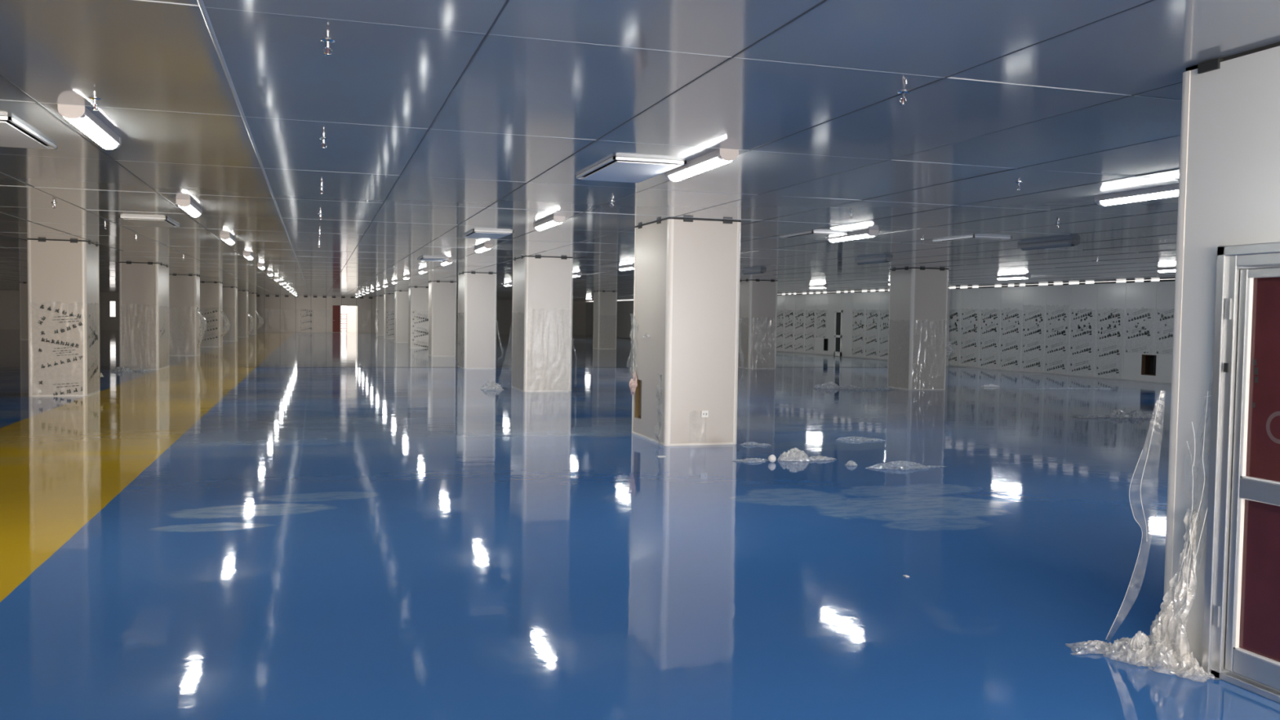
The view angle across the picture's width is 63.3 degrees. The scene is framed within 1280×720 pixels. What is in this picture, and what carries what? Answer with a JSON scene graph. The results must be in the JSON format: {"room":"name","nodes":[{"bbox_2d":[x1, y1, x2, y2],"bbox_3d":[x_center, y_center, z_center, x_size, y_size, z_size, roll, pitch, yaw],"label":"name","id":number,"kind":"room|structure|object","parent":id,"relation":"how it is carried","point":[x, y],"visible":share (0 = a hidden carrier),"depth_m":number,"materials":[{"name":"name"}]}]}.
{"room":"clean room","nodes":[
{"label":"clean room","id":0,"kind":"room"},
{"bbox_2d":[0,290,587,334],"bbox_3d":[-27.586,-3.845,86.687,48.100,3.050,0.140,0,2,-17],"label":"wall","id":1,"kind":"structure","parent":0,"point":[279,313],"depth_m":86.44,"materials":[{"name":"paint"}]},
{"bbox_2d":[300,309,311,330],"bbox_3d":[-27.770,-3.303,86.569,1.140,1.872,0.040,0,2,-17],"label":"protective film","id":2,"kind":"object","parent":1,"relation":"attached to","point":[310,314],"visible":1,"depth_m":86.61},
{"bbox_2d":[333,305,358,333],"bbox_3d":[-24.812,-3.471,87.499,2.060,2.320,0.314,0,2,-17],"label":"door","id":3,"kind":"structure","parent":1,"relation":"in","point":[335,308],"depth_m":87.22,"materials":[{"name":"red paint"}]},
{"bbox_2d":[0,328,1279,719],"bbox_3d":[-11.420,0.083,34.792,48.100,0.001,109.150,0,2,-17],"label":"floor","id":4,"kind":"structure","parent":0,"point":[261,525],"depth_m":7.74,"materials":[{"name":"paint"}]},
{"bbox_2d":[19,282,27,339],"bbox_3d":[-32.302,-2.589,55.265,1.024,3.004,1.215,0,2,-17],"label":"column","id":5,"kind":"structure","parent":4,"relation":"on","point":[23,286],"depth_m":54.61,"materials":[{"name":"paint"}]},
{"bbox_2d":[26,239,103,396],"bbox_3d":[-11.354,-0.830,20.574,1.106,3.004,1.357,0,2,-17],"label":"column","id":6,"kind":"structure","parent":4,"relation":"on","point":[64,278],"depth_m":19.98,"materials":[{"name":"paint"}]},
{"bbox_2d":[109,365,148,371],"bbox_3d":[-13.988,0.233,28.477,0.996,0.137,0.408,0,2,-17],"label":"scrap","id":7,"kind":"object","parent":4,"relation":"on","point":[121,368],"visible":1,"depth_m":28.39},
{"bbox_2d":[119,262,169,369],"bbox_3d":[-14.380,-1.275,30.188,1.048,3.004,2.342,0,2,-17],"label":"column","id":8,"kind":"structure","parent":4,"relation":"on","point":[144,287],"depth_m":29.15,"materials":[{"name":"paint"}]},
{"bbox_2d":[168,274,206,355],"bbox_3d":[-17.006,-1.686,39.132,1.354,3.004,1.341,0,2,-17],"label":"column","id":9,"kind":"structure","parent":4,"relation":"on","point":[184,312],"depth_m":38.52,"materials":[{"name":"paint"}]},
{"bbox_2d":[200,281,230,346],"bbox_3d":[-19.943,-2.129,48.715,1.448,3.004,1.335,0,2,-17],"label":"column","id":10,"kind":"structure","parent":4,"relation":"on","point":[211,293],"depth_m":48.10,"materials":[{"name":"paint"}]},
{"bbox_2d":[222,287,237,341],"bbox_3d":[-23.082,-2.565,58.079,1.024,3.004,1.328,0,2,-17],"label":"column","id":11,"kind":"structure","parent":4,"relation":"on","point":[229,294],"depth_m":57.54,"materials":[{"name":"paint"}]},
{"bbox_2d":[237,290,254,337],"bbox_3d":[-25.791,-2.997,67.476,1.440,3.004,1.315,0,2,-17],"label":"column","id":12,"kind":"structure","parent":4,"relation":"on","point":[242,295],"depth_m":66.88,"materials":[{"name":"paint"}]},
{"bbox_2d":[248,293,263,333],"bbox_3d":[-28.634,-3.428,76.824,1.574,3.004,1.315,0,2,-17],"label":"column","id":13,"kind":"structure","parent":4,"relation":"on","point":[252,311],"depth_m":76.21,"materials":[{"name":"paint"}]},
{"bbox_2d":[374,295,384,335],"bbox_3d":[-19.753,-3.409,79.621,1.172,3.004,1.260,0,2,-17],"label":"column","id":14,"kind":"structure","parent":4,"relation":"on","point":[379,321],"depth_m":79.03,"materials":[{"name":"paint"}]},
{"bbox_2d":[383,293,394,338],"bbox_3d":[-16.780,-2.978,70.328,1.024,3.004,1.232,0,2,-17],"label":"column","id":15,"kind":"structure","parent":4,"relation":"on","point":[388,317],"depth_m":69.73,"materials":[{"name":"paint"}]},
{"bbox_2d":[394,290,408,342],"bbox_3d":[-13.876,-2.547,61.008,1.024,3.004,1.215,0,2,-17],"label":"column","id":16,"kind":"structure","parent":4,"relation":"on","point":[401,297],"depth_m":60.42,"materials":[{"name":"paint"}]},
{"bbox_2d":[408,286,428,347],"bbox_3d":[-10.967,-2.115,51.671,1.024,3.004,1.233,0,2,-17],"label":"column","id":17,"kind":"structure","parent":4,"relation":"on","point":[418,297],"depth_m":51.11,"materials":[{"name":"paint"}]},
{"bbox_2d":[427,281,456,355],"bbox_3d":[-8.064,-1.684,42.352,1.024,3.004,1.215,0,2,-17],"label":"column","id":18,"kind":"structure","parent":4,"relation":"on","point":[442,295],"depth_m":41.80,"materials":[{"name":"paint"}]},
{"bbox_2d":[457,272,502,368],"bbox_3d":[-5.104,-1.262,33.275,1.335,3.004,1.665,0,2,-17],"label":"column","id":19,"kind":"structure","parent":4,"relation":"on","point":[477,291],"depth_m":32.47,"materials":[{"name":"paint"}]},
{"bbox_2d":[480,380,504,390],"bbox_3d":[-3.383,0.565,23.651,0.561,0.196,0.850,0,2,-17],"label":"scrap","id":20,"kind":"object","parent":4,"relation":"on","point":[489,385],"visible":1,"depth_m":23.61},
{"bbox_2d":[511,256,577,391],"bbox_3d":[-2.375,-0.829,23.855,1.657,3.004,1.636,0,2,-17],"label":"column","id":21,"kind":"structure","parent":4,"relation":"on","point":[542,343],"depth_m":23.18,"materials":[{"name":"paint"}]},
{"bbox_2d":[592,291,617,349],"bbox_3d":[-1.835,-2.092,54.466,1.024,3.004,1.130,0,2,-17],"label":"column","id":22,"kind":"structure","parent":4,"relation":"on","point":[605,303],"depth_m":53.99,"materials":[{"name":"paint"}]},
{"bbox_2d":[629,217,743,445],"bbox_3d":[0.652,-0.397,14.554,1.303,3.004,1.596,0,2,-17],"label":"column","id":23,"kind":"structure","parent":4,"relation":"on","point":[683,384],"depth_m":13.86,"materials":[{"name":"paint"}]},
{"bbox_2d":[634,379,641,418],"bbox_3d":[0.122,0.562,14.941,0.312,0.560,0.320,0,2,-17],"label":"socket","id":24,"kind":"object","parent":23,"relation":"attached to","point":[637,396],"depth_m":15.04,"materials":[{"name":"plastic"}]},
{"bbox_2d":[701,410,708,417],"bbox_3d":[0.864,0.719,13.849,0.095,0.090,0.014,0,2,-17],"label":"socket","id":25,"kind":"object","parent":23,"relation":"attached to","point":[704,413],"depth_m":13.84,"materials":[{"name":"plastic"}]},
{"bbox_2d":[731,457,768,462],"bbox_3d":[1.331,1.185,12.376,0.477,0.036,0.309,0,2,-17],"label":"scrap","id":26,"kind":"object","parent":4,"relation":"on","point":[757,460],"visible":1,"depth_m":12.33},
{"bbox_2d":[738,441,770,445],"bbox_3d":[1.550,1.121,13.985,0.440,0.037,0.256,1,2,9],"label":"scrap","id":27,"kind":"object","parent":4,"relation":"on","point":[748,442],"visible":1,"depth_m":13.94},
{"bbox_2d":[737,280,777,368],"bbox_3d":[4.025,-1.227,35.766,1.059,3.004,1.142,0,2,-17],"label":"column","id":28,"kind":"structure","parent":4,"relation":"on","point":[757,314],"depth_m":35.29,"materials":[{"name":"paint"}]},
{"bbox_2d":[768,454,776,462],"bbox_3d":[1.564,1.167,12.307,0.090,0.097,0.099,0,2,-17],"label":"ball","id":29,"kind":"object","parent":4,"relation":"on","point":[771,458],"visible":1,"depth_m":12.28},
{"bbox_2d":[777,447,835,461],"bbox_3d":[2.018,1.131,12.586,0.763,0.148,0.330,0,2,-17],"label":"crumpled plastic bag","id":30,"kind":"object","parent":4,"relation":"on","point":[794,454],"visible":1,"depth_m":12.46,"materials":[{"name":"plastic"}]},
{"bbox_2d":[813,381,862,389],"bbox_3d":[4.925,0.622,25.768,1.251,0.160,0.505,1,2,5],"label":"scrap","id":31,"kind":"object","parent":4,"relation":"on","point":[826,385],"visible":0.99,"depth_m":25.70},
{"bbox_2d":[844,460,857,466],"bbox_3d":[2.471,1.202,12.152,0.143,0.057,0.129,0,2,-17],"label":"scrap","id":32,"kind":"object","parent":4,"relation":"on","point":[850,463],"visible":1,"depth_m":12.12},
{"bbox_2d":[835,435,886,441],"bbox_3d":[3.094,1.108,14.745,0.689,0.048,0.474,0,3,-25],"label":"scrap","id":33,"kind":"object","parent":4,"relation":"on","point":[860,438],"visible":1,"depth_m":14.66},
{"bbox_2d":[852,386,894,390],"bbox_3d":[5.667,0.695,25.395,1.454,0.066,0.445,0,3,-27],"label":"strip","id":34,"kind":"object","parent":4,"relation":"on","point":[880,388],"visible":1,"depth_m":25.37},
{"bbox_2d":[865,460,947,469],"bbox_3d":[3.076,1.206,12.085,1.055,0.071,0.442,0,2,-17],"label":"sheet","id":35,"kind":"object","parent":4,"relation":"on","point":[898,464],"visible":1,"depth_m":11.98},
{"bbox_2d":[887,267,953,390],"bbox_3d":[7.074,-0.781,26.158,1.234,3.004,1.202,0,2,-17],"label":"column","id":36,"kind":"structure","parent":4,"relation":"on","point":[918,298],"depth_m":25.71,"materials":[{"name":"paint"}]},
{"bbox_2d":[979,384,999,386],"bbox_3d":[9.206,0.669,27.330,0.615,0.066,0.256,0,2,-17],"label":"scrap","id":37,"kind":"object","parent":4,"relation":"on","point":[984,385],"visible":1,"depth_m":27.26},
{"bbox_2d":[1023,387,1112,389],"bbox_3d":[11.216,0.729,26.843,3.077,0.047,0.522,0,2,-17],"label":"strip","id":38,"kind":"object","parent":4,"relation":"on","point":[1045,388],"visible":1,"depth_m":26.90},
{"bbox_2d":[1071,408,1159,417],"bbox_3d":[8.681,0.969,18.958,1.702,0.146,0.373,1,2,-5],"label":"scrap","id":39,"kind":"object","parent":4,"relation":"on","point":[1134,414],"visible":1,"depth_m":18.89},
{"bbox_2d":[1065,391,1220,682],"bbox_3d":[2.563,0.759,5.247,0.747,1.517,0.379,3,3,40],"label":"plastic sheeting","id":40,"kind":"object","parent":4,"relation":"on","point":[1180,659],"visible":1,"depth_m":5.17,"materials":[{"name":"plastic"}]},
{"bbox_2d":[0,0,1279,302],"bbox_3d":[-11.304,-2.967,34.609,48.200,0.127,109.000,0,2,-17],"label":"ceiling","id":41,"kind":"structure","parent":0,"point":[442,121],"depth_m":7.22,"materials":[{"name":"silver metal"}]},
{"bbox_2d":[0,115,57,149],"bbox_3d":[-4.784,-1.671,7.616,0.630,0.036,1.320,0,2,-17],"label":"ceiling vent","id":42,"kind":"object","parent":41,"relation":"in","point":[14,134],"visible":1,"depth_m":7.75,"materials":[{"name":"metal"}]},
{"bbox_2d":[57,104,121,149],"bbox_3d":[-3.835,-1.612,7.275,0.156,0.100,1.320,0,2,-17],"label":"lamp","id":43,"kind":"object","parent":41,"relation":"attached to","point":[79,116],"visible":1,"depth_m":7.00,"materials":[{"name":"white"}]},
{"bbox_2d":[63,116,118,149],"bbox_3d":[-3.835,-1.587,7.276,0.135,0.049,1.190,0,2,-17],"label":"diffuser","id":44,"kind":"object","parent":43,"relation":"attached to","point":[89,126],"depth_m":7.20,"materials":[{"name":"white"}]},
{"bbox_2d":[88,97,101,110],"bbox_3d":[-3.371,-1.583,6.425,0.068,0.075,0.068,0,2,-17],"label":"sprinkler head","id":45,"kind":"object","parent":41,"relation":"attached to","point":[95,99],"visible":1,"depth_m":6.42},
{"bbox_2d":[119,216,179,227],"bbox_3d":[-7.198,-2.026,15.277,0.620,0.036,1.400,0,2,-17],"label":"ceiling vent","id":46,"kind":"object","parent":41,"relation":"in","point":[135,220],"visible":1,"depth_m":15.01,"materials":[{"name":"metal"}]},
{"bbox_2d":[176,199,202,217],"bbox_3d":[-5.574,-1.871,12.855,0.156,0.100,1.320,0,2,-17],"label":"lamp","id":47,"kind":"object","parent":41,"relation":"attached to","point":[187,205],"visible":1,"depth_m":12.52,"materials":[{"name":"white"}]},
{"bbox_2d":[178,205,199,217],"bbox_3d":[-5.574,-1.845,12.856,0.135,0.049,1.190,0,2,-17],"label":"diffuser","id":48,"kind":"object","parent":47,"relation":"attached to","point":[193,211],"depth_m":12.83,"materials":[{"name":"white"}]},
{"bbox_2d":[220,234,235,244],"bbox_3d":[-7.312,-2.129,18.435,0.156,0.100,1.320,0,2,-17],"label":"lamp","id":49,"kind":"object","parent":41,"relation":"attached to","point":[227,238],"visible":1,"depth_m":18.04,"materials":[{"name":"white"}]},
{"bbox_2d":[222,238,234,244],"bbox_3d":[-7.312,-2.103,18.436,0.135,0.049,1.190,0,2,-17],"label":"diffuser","id":50,"kind":"object","parent":49,"relation":"attached to","point":[230,241],"depth_m":18.43,"materials":[{"name":"white"}]},
{"bbox_2d":[243,253,253,260],"bbox_3d":[-9.050,-2.387,24.015,0.156,0.100,1.320,0,2,-17],"label":"lamp","id":51,"kind":"object","parent":41,"relation":"attached to","point":[248,255],"visible":1,"depth_m":23.49,"materials":[{"name":"white"}]},
{"bbox_2d":[319,137,328,148],"bbox_3d":[-2.370,-1.625,7.784,0.068,0.075,0.068,0,2,-17],"label":"sprinkler head","id":52,"kind":"object","parent":41,"relation":"attached to","point":[324,140],"visible":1,"depth_m":7.77},
{"bbox_2d":[320,38,335,56],"bbox_3d":[-1.493,-1.494,4.970,0.068,0.075,0.068,0,2,-17],"label":"sprinkler head","id":53,"kind":"object","parent":41,"relation":"attached to","point":[328,41],"visible":1,"depth_m":4.96},
{"bbox_2d":[417,268,427,274],"bbox_3d":[-6.464,-2.635,30.942,0.156,0.100,1.320,0,2,-17],"label":"lamp","id":54,"kind":"object","parent":41,"relation":"attached to","point":[421,271],"visible":1,"depth_m":30.61,"materials":[{"name":"white"}]},
{"bbox_2d":[417,256,449,261],"bbox_3d":[-4.854,-2.368,24.379,0.630,0.036,1.200,0,2,-17],"label":"ceiling vent","id":55,"kind":"object","parent":41,"relation":"in","point":[423,258],"visible":1,"depth_m":24.09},
{"bbox_2d":[440,259,453,266],"bbox_3d":[-4.726,-2.377,25.362,0.156,0.100,1.320,0,2,-17],"label":"lamp","id":56,"kind":"object","parent":41,"relation":"attached to","point":[447,261],"visible":0.98,"depth_m":25.05,"materials":[{"name":"white"}]},
{"bbox_2d":[440,262,450,266],"bbox_3d":[-4.726,-2.352,25.363,0.135,0.049,1.190,0,2,-17],"label":"diffuser","id":57,"kind":"object","parent":56,"relation":"attached to","point":[443,264],"depth_m":25.30,"materials":[{"name":"white"}]},
{"bbox_2d":[474,244,493,253],"bbox_3d":[-2.987,-2.119,19.783,0.156,0.100,1.320,0,2,-17],"label":"lamp","id":58,"kind":"object","parent":41,"relation":"attached to","point":[483,247],"visible":1,"depth_m":19.43,"materials":[{"name":"white"}]},
{"bbox_2d":[475,247,489,253],"bbox_3d":[-2.988,-2.093,19.784,0.135,0.049,1.190,0,2,-17],"label":"diffuser","id":59,"kind":"object","parent":58,"relation":"attached to","point":[477,250],"depth_m":19.75,"materials":[{"name":"white"}]},
{"bbox_2d":[462,230,513,239],"bbox_3d":[-2.454,-2.012,16.677,0.630,0.036,1.250,0,2,-17],"label":"ceiling vent","id":60,"kind":"object","parent":41,"relation":"in","point":[473,233],"visible":1,"depth_m":16.43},
{"bbox_2d":[533,215,565,231],"bbox_3d":[-1.249,-1.861,14.203,0.156,0.100,1.320,0,2,-17],"label":"lamp","id":61,"kind":"object","parent":41,"relation":"attached to","point":[552,221],"visible":1,"depth_m":13.93,"materials":[{"name":"white"}]},
{"bbox_2d":[535,220,562,231],"bbox_3d":[-1.249,-1.835,14.204,0.135,0.049,1.190,0,2,-17],"label":"diffuser","id":62,"kind":"object","parent":61,"relation":"attached to","point":[544,224],"depth_m":14.18,"materials":[{"name":"white"}]},
{"bbox_2d":[617,265,634,271],"bbox_3d":[-0.305,-2.367,26.740,0.156,0.100,1.320,0,2,-17],"label":"lamp","id":63,"kind":"object","parent":41,"relation":"attached to","point":[628,267],"visible":0.74,"depth_m":26.69,"materials":[{"name":"white"}]},
{"bbox_2d":[619,266,634,271],"bbox_3d":[-0.306,-2.341,26.741,0.135,0.049,1.190,0,2,-17],"label":"diffuser","id":64,"kind":"object","parent":63,"relation":"attached to","point":[621,268],"depth_m":26.73,"materials":[{"name":"white"}]},
{"bbox_2d":[575,156,686,182],"bbox_3d":[-0.108,-1.663,9.147,0.630,0.036,1.300,0,2,-17],"label":"ceiling vent","id":65,"kind":"object","parent":41,"relation":"in","point":[615,169],"visible":1,"depth_m":8.95,"materials":[{"name":"metal"}]},
{"bbox_2d":[664,148,738,181],"bbox_3d":[0.490,-1.603,8.623,0.156,0.100,1.320,0,2,-17],"label":"lamp","id":66,"kind":"object","parent":41,"relation":"attached to","point":[720,157],"visible":0.98,"depth_m":8.38,"materials":[{"name":"white"}]},
{"bbox_2d":[668,157,731,181],"bbox_3d":[0.489,-1.577,8.624,0.135,0.049,1.190,0,2,-17],"label":"diffuser","id":67,"kind":"object","parent":66,"relation":"attached to","point":[704,164],"depth_m":8.56,"materials":[{"name":"white"}]},
{"bbox_2d":[741,269,766,275],"bbox_3d":[3.064,-2.368,27.994,0.156,0.100,1.310,0,2,-17],"label":"lamp","id":68,"kind":"object","parent":41,"relation":"attached to","point":[756,271],"visible":1,"depth_m":27.82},
{"bbox_2d":[742,271,763,275],"bbox_3d":[3.062,-2.343,28.000,0.135,0.049,1.190,0,2,-17],"label":"diffuser","id":69,"kind":"object","parent":68,"relation":"attached to","point":[744,273],"depth_m":28.00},
{"bbox_2d":[778,231,848,239],"bbox_3d":[2.644,-1.903,15.912,0.590,0.036,1.150,0,2,-17],"label":"ceiling vent","id":70,"kind":"object","parent":41,"relation":"in","point":[811,235],"visible":1,"depth_m":15.72,"materials":[{"name":"silver metal"}]},
{"bbox_2d":[808,285,827,288],"bbox_3d":[6.897,-2.818,40.234,0.156,0.100,1.320,0,2,-17],"label":"lamp","id":71,"kind":"object","parent":41,"relation":"attached to","point":[812,286],"visible":1,"depth_m":40.15,"materials":[{"name":"white"}]},
{"bbox_2d":[826,230,879,242],"bbox_3d":[3.171,-1.851,15.581,0.156,0.100,1.320,0,2,-17],"label":"lamp","id":72,"kind":"object","parent":41,"relation":"attached to","point":[865,233],"visible":0.94,"depth_m":15.37,"materials":[{"name":"white"}]},
{"bbox_2d":[829,234,874,242],"bbox_3d":[3.171,-1.825,15.582,0.135,0.049,1.190,0,2,-17],"label":"diffuser","id":73,"kind":"object","parent":72,"relation":"attached to","point":[846,237],"depth_m":15.56,"materials":[{"name":"white"}]},
{"bbox_2d":[854,257,893,264],"bbox_3d":[4.936,-2.090,21.985,0.156,0.100,1.310,0,2,-17],"label":"lamp","id":74,"kind":"object","parent":41,"relation":"attached to","point":[884,260],"visible":1,"depth_m":21.82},
{"bbox_2d":[856,260,886,264],"bbox_3d":[4.934,-2.065,21.991,0.135,0.049,1.190,0,2,-17],"label":"diffuser","id":75,"kind":"object","parent":74,"relation":"attached to","point":[859,262],"depth_m":22.04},
{"bbox_2d":[897,90,909,105],"bbox_3d":[1.495,-1.488,5.901,0.068,0.075,0.068,0,2,-17],"label":"sprinkler head","id":76,"kind":"object","parent":41,"relation":"attached to","point":[903,93],"visible":1,"depth_m":5.89},
{"bbox_2d":[932,235,1012,244],"bbox_3d":[5.181,-1.878,16.258,0.680,0.036,1.100,0,2,-17],"label":"ceiling vent","id":77,"kind":"object","parent":41,"relation":"in","point":[969,239],"visible":1,"depth_m":16.06,"materials":[{"name":"silver metal"}]},
{"bbox_2d":[995,275,1031,279],"bbox_3d":[10.403,-2.297,28.979,0.156,0.100,1.320,0,2,-17],"label":"lamp","id":78,"kind":"object","parent":41,"relation":"attached to","point":[1017,277],"visible":1,"depth_m":28.85,"materials":[{"name":"white"}]},
{"bbox_2d":[997,276,1026,279],"bbox_3d":[10.403,-2.272,28.980,0.135,0.049,1.190,0,2,-17],"label":"diffuser","id":79,"kind":"object","parent":78,"relation":"attached to","point":[998,277],"depth_m":28.99,"materials":[{"name":"white"}]},
{"bbox_2d":[1014,181,1022,190],"bbox_3d":[3.502,-1.611,9.614,0.068,0.075,0.068,0,2,-17],"label":"sprinkler head","id":80,"kind":"object","parent":41,"relation":"attached to","point":[1016,182],"visible":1,"depth_m":9.60},
{"bbox_2d":[1017,239,1079,250],"bbox_3d":[6.571,-1.847,16.739,0.156,0.100,1.310,0,2,-17],"label":"lamp","id":81,"kind":"object","parent":41,"relation":"attached to","point":[1072,242],"visible":1,"depth_m":16.61,"materials":[{"name":"metal"}]},
{"bbox_2d":[1020,243,1074,250],"bbox_3d":[6.569,-1.822,16.745,0.135,0.049,1.190,0,2,-17],"label":"diffuser","id":82,"kind":"object","parent":81,"relation":"attached to","point":[1029,246],"depth_m":16.78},
{"bbox_2d":[1094,183,1178,205],"bbox_3d":[4.910,-1.593,10.001,0.156,0.100,1.320,0,2,-17],"label":"lamp","id":83,"kind":"object","parent":41,"relation":"attached to","point":[1167,191],"visible":0.56,"depth_m":10.06,"materials":[{"name":"white"}]},
{"bbox_2d":[1100,190,1178,205],"bbox_3d":[4.910,-1.567,10.002,0.135,0.049,1.190,0,2,-17],"label":"diffuser","id":84,"kind":"object","parent":83,"relation":"attached to","point":[1144,195],"depth_m":10.09,"materials":[{"name":"white"}]},
{"bbox_2d":[1155,266,1175,272],"bbox_3d":[12.157,-2.037,23.352,0.156,0.100,1.320,0,2,-17],"label":"lamp","id":85,"kind":"object","parent":41,"relation":"attached to","point":[1158,269],"visible":0.44,"depth_m":23.69,"materials":[{"name":"white"}]},
{"bbox_2d":[1158,269,1175,272],"bbox_3d":[12.156,-2.011,23.353,0.135,0.049,1.190,0,2,-17],"label":"diffuser","id":86,"kind":"object","parent":85,"relation":"attached to","point":[1159,270],"depth_m":23.69,"materials":[{"name":"white"}]},
{"bbox_2d":[585,279,1175,382],"bbox_3d":[10.641,-1.477,44.354,0.332,2.992,103.590,0,2,-17],"label":"wall","id":87,"kind":"structure","parent":0,"point":[1129,297],"depth_m":35.53,"materials":[{"name":"paint"}]},
{"bbox_2d":[776,310,782,347],"bbox_3d":[7.299,-1.589,54.502,0.027,2.152,1.110,0,2,-17],"label":"protective film","id":88,"kind":"object","parent":87,"relation":"attached to","point":[781,310],"visible":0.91,"depth_m":54.41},
{"bbox_2d":[784,311,792,347],"bbox_3d":[7.651,-1.536,53.366,0.031,2.152,1.110,0,2,-17],"label":"protective film","id":89,"kind":"object","parent":87,"relation":"attached to","point":[788,311],"visible":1,"depth_m":53.38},
{"bbox_2d":[794,311,803,349],"bbox_3d":[8.007,-1.492,52.232,0.026,2.168,1.110,0,2,-17],"label":"protective film","id":90,"kind":"object","parent":87,"relation":"attached to","point":[802,311],"visible":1,"depth_m":52.12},
{"bbox_2d":[804,310,814,351],"bbox_3d":[8.360,-1.417,51.097,0.026,2.125,1.110,0,2,-17],"label":"protective film","id":91,"kind":"object","parent":87,"relation":"attached to","point":[811,310],"visible":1,"depth_m":50.99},
{"bbox_2d":[834,310,842,355],"bbox_3d":[9.232,-1.246,48.305,0.070,2.120,0.670,0,2,-17],"label":"door","id":92,"kind":"structure","parent":87,"relation":"in","point":[838,313],"depth_m":48.27,"materials":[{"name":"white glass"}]},
{"bbox_2d":[852,310,863,354],"bbox_3d":[9.775,-1.227,46.556,0.027,2.163,1.110,0,2,-17],"label":"protective film","id":93,"kind":"object","parent":87,"relation":"attached to","point":[861,310],"visible":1,"depth_m":46.47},
{"bbox_2d":[865,310,877,355],"bbox_3d":[10.128,-1.169,45.422,0.027,2.154,1.110,0,2,-17],"label":"protective film","id":94,"kind":"object","parent":87,"relation":"attached to","point":[874,310],"visible":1,"depth_m":45.38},
{"bbox_2d":[587,334,1171,384],"bbox_3d":[11.271,0.112,41.785,0.012,0.050,109.000,0,2,-17],"label":"baseboard","id":95,"kind":"structure","parent":87,"relation":"attached to","point":[1114,379],"depth_m":35.56,"materials":[{"name":"metal"}]},
{"bbox_2d":[879,312,888,356],"bbox_3d":[10.482,-1.122,44.286,0.027,2.164,1.110,0,2,-17],"label":"protective film","id":96,"kind":"object","parent":87,"relation":"attached to","point":[884,327],"visible":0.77,"depth_m":44.34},
{"bbox_2d":[946,288,950,365],"bbox_3d":[11.667,-1.268,40.083,0.295,2.960,0.560,0,2,-17],"label":"trim","id":97,"kind":"structure","parent":87,"relation":"attached to","point":[948,290],"depth_m":39.85,"materials":[{"name":"paint"}]},
{"bbox_2d":[948,310,958,360],"bbox_3d":[11.893,-0.911,39.745,0.034,2.163,1.110,0,2,-17],"label":"protective film","id":98,"kind":"object","parent":87,"relation":"attached to","point":[956,313],"visible":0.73,"depth_m":39.53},
{"bbox_2d":[960,309,977,363],"bbox_3d":[12.249,-0.864,38.611,0.029,2.173,1.110,0,2,-17],"label":"vent","id":99,"kind":"object","parent":87,"relation":"attached to","point":[974,314],"visible":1,"depth_m":38.49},
{"bbox_2d":[979,311,997,365],"bbox_3d":[12.603,-0.793,37.477,0.028,2.137,1.110,0,2,-17],"label":"vent","id":100,"kind":"object","parent":87,"relation":"attached to","point":[991,330],"visible":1,"depth_m":37.44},
{"bbox_2d":[1000,309,1019,366],"bbox_3d":[12.957,-0.758,36.341,0.027,2.172,1.110,0,2,-17],"label":"vent","id":101,"kind":"object","parent":87,"relation":"attached to","point":[1015,345],"visible":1,"depth_m":36.27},
{"bbox_2d":[1022,309,1042,368],"bbox_3d":[13.311,-0.751,35.204,0.029,2.262,1.110,0,2,-17],"label":"protective film","id":102,"kind":"object","parent":87,"relation":"attached to","point":[1040,314],"visible":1,"depth_m":35.11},
{"bbox_2d":[1045,308,1067,370],"bbox_3d":[13.666,-0.694,34.069,0.027,2.254,1.110,0,2,-17],"label":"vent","id":103,"kind":"object","parent":87,"relation":"attached to","point":[1064,313],"visible":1,"depth_m":33.99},
{"bbox_2d":[1070,309,1092,371],"bbox_3d":[14.017,-0.588,32.936,0.031,2.147,1.110,0,2,-17],"label":"protective film","id":104,"kind":"object","parent":87,"relation":"attached to","point":[1089,326],"visible":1,"depth_m":32.87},
{"bbox_2d":[1097,308,1119,374],"bbox_3d":[14.371,-0.537,31.801,0.030,2.150,1.110,0,2,-17],"label":"protective film","id":105,"kind":"object","parent":87,"relation":"attached to","point":[1111,314],"visible":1,"depth_m":31.73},
{"bbox_2d":[1125,308,1151,353],"bbox_3d":[14.731,-0.888,30.649,0.029,1.376,1.110,0,2,-17],"label":"protective film","id":106,"kind":"object","parent":87,"relation":"attached to","point":[1142,327],"visible":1,"depth_m":30.59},
{"bbox_2d":[1156,309,1173,353],"bbox_3d":[15.083,-0.849,29.513,0.032,1.404,1.110,0,2,-17],"label":"protective film","id":107,"kind":"object","parent":87,"relation":"attached to","point":[1171,335],"visible":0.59,"depth_m":29.68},
{"bbox_2d":[1162,41,1279,667],"bbox_3d":[6.697,0.507,-5.080,1.434,3.010,22.284,0,2,-17],"label":"wall","id":108,"kind":"structure","parent":0,"point":[1228,194],"depth_m":5.12,"materials":[{"name":"paint"}]},
{"bbox_2d":[1201,241,1279,703],"bbox_3d":[3.017,0.518,4.523,0.185,2.080,1.140,0,2,-17],"label":"door","id":109,"kind":"structure","parent":108,"relation":"in","point":[1241,633],"depth_m":4.89,"materials":[{"name":"metal"}]},
{"label":"outside","id":110,"kind":"structure","parent":0,"visible":0},
{"bbox_2d":[341,329,357,332],"bbox_3d":[-29.172,-2.604,93.616,52.000,0.048,13.850,0,2,-17],"label":"trim","id":111,"kind":"structure","parent":110,"point":[342,331],"depth_m":91.59,"materials":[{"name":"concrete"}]},
{"bbox_2d":[340,313,346,332],"bbox_3d":[-25.681,-3.237,89.982,0.550,1.620,0.040,0,2,-17],"label":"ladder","id":112,"kind":"object","parent":111,"relation":"on","point":[340,313],"visible":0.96,"depth_m":89.97,"materials":[{"name":"metal"}]},
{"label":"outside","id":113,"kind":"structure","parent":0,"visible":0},
{"bbox_2d":[346,306,357,331],"bbox_3d":[-20.921,-4.367,95.083,11.380,3.600,0.200,0,2,-17],"label":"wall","id":114,"kind":"structure","parent":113,"point":[351,310],"depth_m":93.45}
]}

